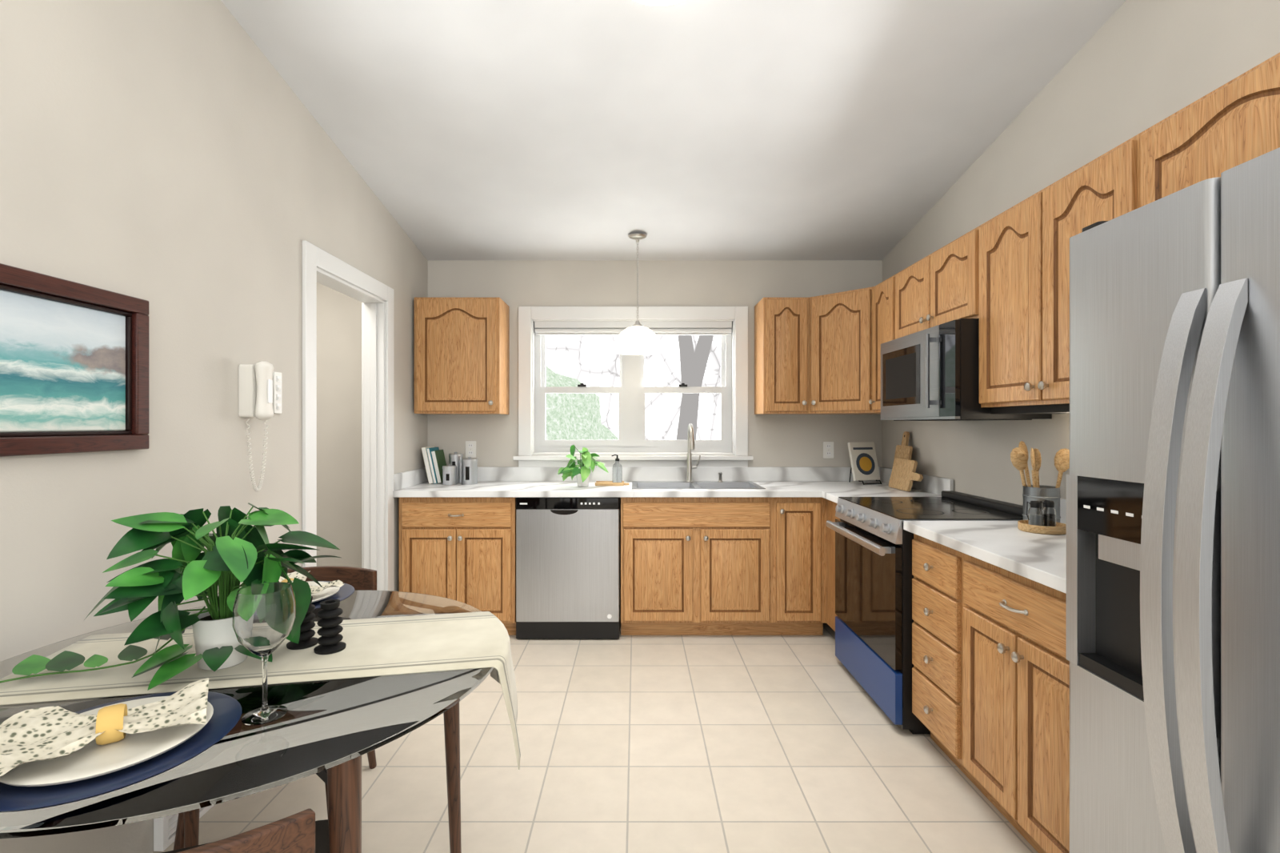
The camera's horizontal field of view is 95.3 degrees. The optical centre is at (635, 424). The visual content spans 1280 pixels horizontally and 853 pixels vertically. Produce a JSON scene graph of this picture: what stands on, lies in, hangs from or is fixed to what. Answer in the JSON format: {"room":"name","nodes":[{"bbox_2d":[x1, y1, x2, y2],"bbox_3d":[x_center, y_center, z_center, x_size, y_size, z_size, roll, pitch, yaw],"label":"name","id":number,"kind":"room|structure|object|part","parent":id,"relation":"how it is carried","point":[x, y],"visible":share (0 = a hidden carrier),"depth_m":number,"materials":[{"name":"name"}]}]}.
{"room":"kitchen","nodes":[
{"label":"kitchen","id":0,"kind":"room"},
{"bbox_2d":[0,0,427,852],"bbox_3d":[-1.550,-0.555,0.785,0.120,3.750,6.770,0,0,0],"label":"wall","id":1,"kind":"structure","parent":0,"point":[151,150],"depth_m":1.85,"materials":[{"name":"beige paint"}]},
{"bbox_2d":[0,263,149,456],"bbox_3d":[-1.474,-0.147,1.350,0.030,0.445,0.800,0,0,0],"label":"framed painting","id":2,"kind":"object","parent":1,"relation":"attached to","point":[74,357],"visible":1,"depth_m":1.52,"materials":[{"name":"brown wood"}]},
{"bbox_2d":[153,804,214,851],"bbox_3d":[-1.474,1.266,1.950,0.030,0.103,0.300,0,0,0],"label":"air vent","id":3,"kind":"object","parent":1,"relation":"in","point":[165,827],"visible":0.35,"depth_m":1.81,"materials":[{"name":"white plastic"}]},
{"bbox_2d":[238,360,273,491],"bbox_3d":[-1.440,0.009,2.225,0.098,0.497,0.080,0,0,0],"label":"telephone","id":4,"kind":"object","parent":1,"relation":"attached to","point":[255,382],"visible":1,"depth_m":2.19,"materials":[{"name":"white plastic"}]},
{"bbox_2d":[272,372,281,413],"bbox_3d":[-1.482,-0.130,2.417,0.012,0.170,0.050,0,0,0],"label":"switch plate","id":5,"kind":"object","parent":1,"relation":"attached to","point":[277,376],"visible":0.95,"depth_m":2.41,"materials":[{"name":"white plastic"}]},
{"bbox_2d":[302,240,393,591],"bbox_3d":[-1.550,0.250,3.075,0.156,2.140,0.950,0,0,0],"label":"door frame","id":6,"kind":"structure","parent":1,"relation":"attached to","point":[320,266],"depth_m":3.43,"materials":[{"name":"white wood"}]},
{"bbox_2d":[152,612,1038,852],"bbox_3d":[-0.495,1.350,0.785,4.910,0.060,7.170,0,0,0],"label":"floor","id":7,"kind":"structure","parent":0,"point":[628,743],"depth_m":2.23,"materials":[{"name":"tile"}]},
{"bbox_2d":[161,808,329,852],"bbox_3d":[-0.752,0.938,0.955,0.465,0.766,0.527,0,0,-20],"label":"dining chair","id":8,"kind":"object","parent":7,"relation":"on","point":[299,832],"visible":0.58,"depth_m":0.82,"materials":[{"name":"brown wood"}]},
{"bbox_2d":[0,590,493,852],"bbox_3d":[-0.900,0.935,1.360,1.150,0.770,1.150,0,0,0],"label":"glass dining table","id":9,"kind":"object","parent":7,"relation":"on","point":[326,730],"visible":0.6,"depth_m":1.04,"materials":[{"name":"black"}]},
{"bbox_2d":[0,677,241,811],"bbox_3d":[-0.933,0.513,0.951,0.482,0.073,0.364,0,0,-35],"label":"plate setting","id":10,"kind":"object","parent":9,"relation":"on","point":[50,756],"visible":1,"depth_m":0.96,"materials":[{"name":"white fabric"}]},
{"bbox_2d":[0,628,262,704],"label":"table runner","id":11,"kind":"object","parent":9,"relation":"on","point":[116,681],"depth_m":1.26,"materials":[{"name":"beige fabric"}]},
{"bbox_2d":[0,502,340,690],"bbox_3d":[-1.055,0.367,1.356,0.636,0.358,0.488,0,0,0],"label":"potted plant","id":12,"kind":"object","parent":11,"relation":"on","point":[239,551],"visible":0.9,"depth_m":1.25,"materials":[{"name":"green plant"}]},
{"bbox_2d":[232,581,295,724],"bbox_3d":[-0.700,0.429,1.100,0.102,0.240,0.102,0,0,0],"label":"wine glass","id":13,"kind":"object","parent":9,"relation":"on","point":[264,614],"visible":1,"depth_m":1.07,"materials":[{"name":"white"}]},
{"bbox_2d":[217,570,354,609],"bbox_3d":[-1.121,0.513,1.829,0.482,0.073,0.364,0,0,30],"label":"plate setting","id":14,"kind":"object","parent":9,"relation":"on","point":[337,589],"visible":0.14,"depth_m":1.83,"materials":[{"name":"white fabric"}]},
{"bbox_2d":[267,611,520,769],"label":"table runner","id":15,"kind":"object","parent":9,"relation":"on","point":[387,646],"depth_m":1.41,"materials":[{"name":"beige fabric"}]},
{"bbox_2d":[286,596,318,649],"bbox_3d":[-0.826,0.489,1.445,0.070,0.115,0.070,0,0,0],"label":"candle holder","id":16,"kind":"object","parent":15,"relation":"on","point":[306,640],"visible":0.45,"depth_m":1.43,"materials":[{"name":"black"}]},
{"bbox_2d":[313,599,346,654],"bbox_3d":[-0.742,0.489,1.415,0.070,0.115,0.070,0,0,0],"label":"candle holder","id":17,"kind":"object","parent":15,"relation":"on","point":[330,642],"visible":1,"depth_m":1.40,"materials":[{"name":"black"}]},
{"bbox_2d":[173,565,376,849],"bbox_3d":[-1.195,0.938,2.021,0.465,0.766,0.527,0,0,-10],"label":"dining chair","id":18,"kind":"object","parent":7,"relation":"on","point":[361,578],"visible":0.12,"depth_m":2.25,"materials":[{"name":"brown wood"}]},
{"bbox_2d":[399,497,515,635],"bbox_3d":[-1.099,0.883,3.847,0.713,0.874,0.642,0,0,0],"label":"base cabinet","id":19,"kind":"object","parent":7,"relation":"on","point":[463,550],"visible":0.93,"depth_m":3.56,"materials":[{"name":"brown wood"}]},
{"bbox_2d":[516,497,620,638],"bbox_3d":[-0.417,0.884,3.852,0.633,0.872,0.596,0,0,0],"label":"dishwasher","id":20,"kind":"object","parent":7,"relation":"on","point":[568,550],"visible":0.95,"depth_m":3.56,"materials":[{"name":"silver metal"}]},
{"bbox_2d":[620,497,773,635],"bbox_3d":[0.376,0.883,3.849,0.938,0.874,0.638,0,0,0],"label":"base cabinet","id":21,"kind":"object","parent":7,"relation":"on","point":[690,566],"visible":1,"depth_m":3.56,"materials":[{"name":"brown wood"}]},
{"bbox_2d":[392,467,1066,593],"bbox_3d":[0.135,0.443,2.814,3.244,0.274,2.705,0,0,0],"label":"countertop","id":22,"kind":"structure","parent":21,"relation":"on","point":[1041,558],"depth_m":3.54,"materials":[{"name":"stone"}]},
{"bbox_2d":[421,445,446,483],"bbox_3d":[-1.386,0.280,4.040,0.133,0.250,0.190,0,0,0],"label":"cookbooks","id":23,"kind":"object","parent":22,"relation":"on","point":[434,459],"visible":0.95,"depth_m":3.96,"materials":[{"name":"beige paper"}]},
{"bbox_2d":[442,464,456,484],"bbox_3d":[-1.250,0.336,3.915,0.094,0.139,0.094,0,0,0],"label":"canister","id":24,"kind":"object","parent":22,"relation":"on","point":[449,472],"visible":1,"depth_m":3.88,"materials":[{"name":"silver metal"}]},
{"bbox_2d":[448,452,463,483],"bbox_3d":[-1.245,0.298,4.030,0.094,0.214,0.094,0,0,0],"label":"canister","id":25,"kind":"object","parent":22,"relation":"on","point":[454,459],"visible":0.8,"depth_m":3.99,"materials":[{"name":"silver metal"}]},
{"bbox_2d":[461,456,477,484],"bbox_3d":[-1.130,0.313,3.960,0.108,0.184,0.108,0,0,0],"label":"medium canister","id":26,"kind":"object","parent":22,"relation":"on","point":[469,466],"visible":1,"depth_m":3.92,"materials":[{"name":"silver metal"}]},
{"bbox_2d":[557,444,608,486],"bbox_3d":[-0.347,0.269,3.780,0.336,0.272,0.302,0,0,0],"label":"potted plant","id":27,"kind":"object","parent":22,"relation":"on","point":[582,474],"visible":1,"depth_m":3.76,"materials":[{"name":"green plant"}]},
{"bbox_2d":[595,480,629,485],"bbox_3d":[-0.158,0.396,3.890,0.225,0.020,0.120,0,0,0],"label":"serving board","id":28,"kind":"object","parent":22,"relation":"on","point":[598,482],"visible":1,"depth_m":3.83,"materials":[{"name":"brown wood"}]},
{"bbox_2d":[612,454,622,482],"bbox_3d":[-0.125,0.296,3.890,0.064,0.190,0.064,0,0,14],"label":"soap dispenser bottle","id":29,"kind":"object","parent":28,"relation":"on","point":[617,466],"visible":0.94,"depth_m":3.87,"materials":[{"name":"clear glass"}]},
{"bbox_2d":[684,423,723,482],"bbox_3d":[0.472,0.198,3.951,0.265,0.407,0.247,0,0,0],"label":"gooseneck faucet","id":30,"kind":"object","parent":22,"relation":"on","point":[690,430],"visible":1,"depth_m":4.03,"materials":[{"name":"silver metal"}]},
{"bbox_2d":[848,441,881,484],"bbox_3d":[1.545,0.263,3.967,0.201,0.280,0.188,0,0,-18],"label":"cookbook","id":31,"kind":"object","parent":22,"relation":"on","point":[864,466],"visible":1,"depth_m":3.94,"materials":[{"name":"beige paper"}]},
{"bbox_2d":[888,431,923,491],"bbox_3d":[1.677,0.226,3.598,0.125,0.358,0.464,0,0,0],"label":"cutting boards","id":32,"kind":"object","parent":22,"relation":"on","point":[903,474],"visible":1,"depth_m":3.63,"materials":[{"name":"brown wood"}]},
{"bbox_2d":[1010,440,1069,522],"bbox_3d":[1.639,0.238,2.361,0.131,0.335,0.168,0,0,-21],"label":"utensil crock","id":33,"kind":"object","parent":22,"relation":"on","point":[1018,455],"visible":0.82,"depth_m":2.35,"materials":[{"name":"metal"}]},
{"bbox_2d":[1017,500,1066,534],"bbox_3d":[1.540,0.348,2.210,0.156,0.116,0.156,0,0,0],"label":"salt","id":34,"kind":"object","parent":22,"relation":"on","point":[1042,521],"visible":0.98,"depth_m":2.19,"materials":[{"name":"brown wood"}]},
{"bbox_2d":[771,497,826,635],"bbox_3d":[1.007,0.883,3.849,0.324,0.874,0.638,0,0,0],"label":"base cabinet","id":35,"kind":"object","parent":7,"relation":"on","point":[799,523],"visible":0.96,"depth_m":3.56,"materials":[{"name":"brown wood"}]},
{"bbox_2d":[826,499,839,631],"bbox_3d":[1.464,0.883,3.401,0.589,0.874,0.353,0,0,0],"label":"base cabinet","id":36,"kind":"object","parent":7,"relation":"on","point":[830,506],"visible":0.04,"depth_m":3.50,"materials":[{"name":"brown wood"}]},
{"bbox_2d":[826,490,1023,734],"bbox_3d":[1.399,0.844,2.842,0.715,0.952,0.759,0,0,0],"label":"range","id":37,"kind":"object","parent":7,"relation":"on","point":[874,576],"visible":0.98,"depth_m":2.68,"materials":[{"name":"black glass"}]},
{"bbox_2d":[912,533,983,794],"bbox_3d":[1.439,0.883,2.265,0.638,0.874,0.380,0,0,0],"label":"base cabinet","id":38,"kind":"object","parent":7,"relation":"on","point":[938,604],"visible":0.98,"depth_m":2.21,"materials":[{"name":"brown wood"}]},
{"bbox_2d":[963,553,1069,852],"bbox_3d":[1.437,0.883,1.768,0.642,0.874,0.613,0,0,0],"label":"base cabinet","id":39,"kind":"object","parent":7,"relation":"on","point":[1016,666],"visible":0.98,"depth_m":1.76,"materials":[{"name":"brown wood"}]},
{"bbox_2d":[1066,147,1279,852],"bbox_3d":[1.370,0.421,1.000,0.772,1.798,0.905,0,0,0],"label":"refrigerator","id":40,"kind":"object","parent":7,"relation":"on","point":[1173,482],"visible":1,"depth_m":1.09,"materials":[{"name":"grey metal"}]},
{"bbox_2d":[316,260,882,567],"bbox_3d":[-0.485,-0.555,4.245,4.730,3.750,0.150,0,0,0],"label":"wall","id":41,"kind":"structure","parent":0,"point":[774,440],"depth_m":4.17,"materials":[{"name":"beige paint"}]},
{"bbox_2d":[414,297,509,414],"bbox_3d":[-1.188,-0.455,3.992,0.565,0.770,0.352,0,0,0],"label":"upper cabinet","id":42,"kind":"object","parent":41,"relation":"attached to","point":[462,345],"visible":1,"depth_m":3.85,"materials":[{"name":"brown wood"}]},
{"bbox_2d":[465,440,475,457],"bbox_3d":[-1.180,0.180,4.165,0.075,0.118,0.008,0,0,0],"label":"outlet","id":43,"kind":"object","parent":41,"relation":"attached to","point":[470,446],"visible":1,"depth_m":4.16,"materials":[{"name":"white plastic"}]},
{"bbox_2d":[512,306,753,467],"bbox_3d":[-0.020,-0.259,4.218,1.696,1.158,0.205,0,0,0],"label":"window","id":44,"kind":"structure","parent":41,"relation":"in","point":[527,315],"depth_m":4.18,"materials":[{"name":"white wood"}]},
{"bbox_3d":[-0.020,-0.265,4.228,1.430,0.940,0.105,0,0,0],"label":"twin double-hung window frame","id":45,"kind":"part","parent":44,"relation":"part of","materials":[{"name":"white wood"}]},
{"bbox_2d":[754,297,809,414],"bbox_3d":[0.997,-0.455,3.992,0.304,0.770,0.352,0,0,0],"label":"upper cabinet","id":46,"kind":"object","parent":41,"relation":"attached to","point":[782,325],"visible":1,"depth_m":3.85,"materials":[{"name":"brown wood"}]},
{"bbox_2d":[823,441,833,458],"bbox_3d":[1.375,0.185,4.165,0.075,0.118,0.008,0,0,0],"label":"outlet","id":47,"kind":"object","parent":41,"relation":"attached to","point":[828,446],"visible":1,"depth_m":4.16,"materials":[{"name":"white plastic"}]},
{"bbox_2d":[220,0,1126,259],"bbox_3d":[-0.495,-1.792,0.785,4.910,1.312,7.170,0,0,0],"label":"ceiling","id":48,"kind":"structure","parent":0,"point":[486,130],"depth_m":2.64,"materials":[{"name":"paint"}]},
{"bbox_2d":[611,233,663,355],"bbox_3d":[0.010,-0.856,3.800,0.344,0.771,0.344,0,0,0],"label":"pendant lamp","id":49,"kind":"object","parent":48,"relation":"hanging from","point":[637,339],"visible":1,"depth_m":3.71,"materials":[{"name":"silver metal"}]},
{"bbox_2d":[634,0,683,6],"bbox_3d":[0.080,-1.507,1.932,0.380,0.145,0.378,0,0,0],"label":"ceiling light","id":50,"kind":"object","parent":48,"relation":"attached to","point":[651,2],"depth_m":2.03,"materials":[{"name":"white glass"}]},
{"bbox_2d":[882,0,1279,505],"bbox_3d":[1.820,-0.555,0.785,0.120,3.750,6.770,0,0,0],"label":"wall","id":51,"kind":"structure","parent":0,"point":[1150,60],"depth_m":2.38,"materials":[{"name":"beige paint"}]},
{"bbox_2d":[800,286,880,414],"bbox_3d":[1.451,-0.455,3.864,0.614,0.770,0.608,0,0,0],"label":"upper cabinet","id":52,"kind":"object","parent":51,"relation":"attached to","point":[841,323],"visible":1,"depth_m":3.69,"materials":[{"name":"brown wood"}]},
{"bbox_2d":[868,52,1279,413],"bbox_3d":[1.582,-0.441,2.054,0.352,0.798,3.009,0,0,0],"label":"upper cabinet","id":53,"kind":"object","parent":51,"relation":"attached to","point":[1010,272],"visible":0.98,"depth_m":2.05,"materials":[{"name":"brown wood"}]},
{"bbox_2d":[880,318,1051,420],"bbox_3d":[1.532,-0.232,2.842,0.449,0.428,0.759,0,0,0],"label":"over-the-range microwave","id":54,"kind":"object","parent":53,"relation":"attached to","point":[932,374],"visible":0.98,"depth_m":2.61,"materials":[{"name":"silver plastic"}]},
{"label":"outside","id":55,"kind":"structure","parent":0,"visible":0},
{"bbox_2d":[545,335,720,439],"bbox_3d":[0.000,-3.680,16.000,28.000,18.000,0.001,0,0,0],"label":"sky","id":56,"kind":"structure","parent":55,"point":[589,359],"depth_m":16.00,"materials":[{"name":"white"}]},
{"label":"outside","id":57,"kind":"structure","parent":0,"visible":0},
{"bbox_3d":[0.000,1.670,10.235,28.000,0.100,11.530,0,0,0],"label":"lawn","id":58,"kind":"structure","parent":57,"visible":0},
{"bbox_2d":[545,365,618,439],"bbox_3d":[-2.682,0.409,9.873,4.968,3.627,4.361,0,0,0],"label":"bush","id":59,"kind":"object","parent":58,"relation":"on","point":[570,416],"visible":0.12,"depth_m":8.82,"materials":[{"name":"green plant"}]},
{"bbox_2d":[676,335,713,439],"bbox_3d":[-1.435,-3.693,10.687,8.993,10.680,3.761,0,0,39],"label":"bare tree","id":60,"kind":"object","parent":58,"relation":"on","point":[693,363],"visible":0.01,"depth_m":8.89,"materials":[{"name":"grey plant"}]}
]}

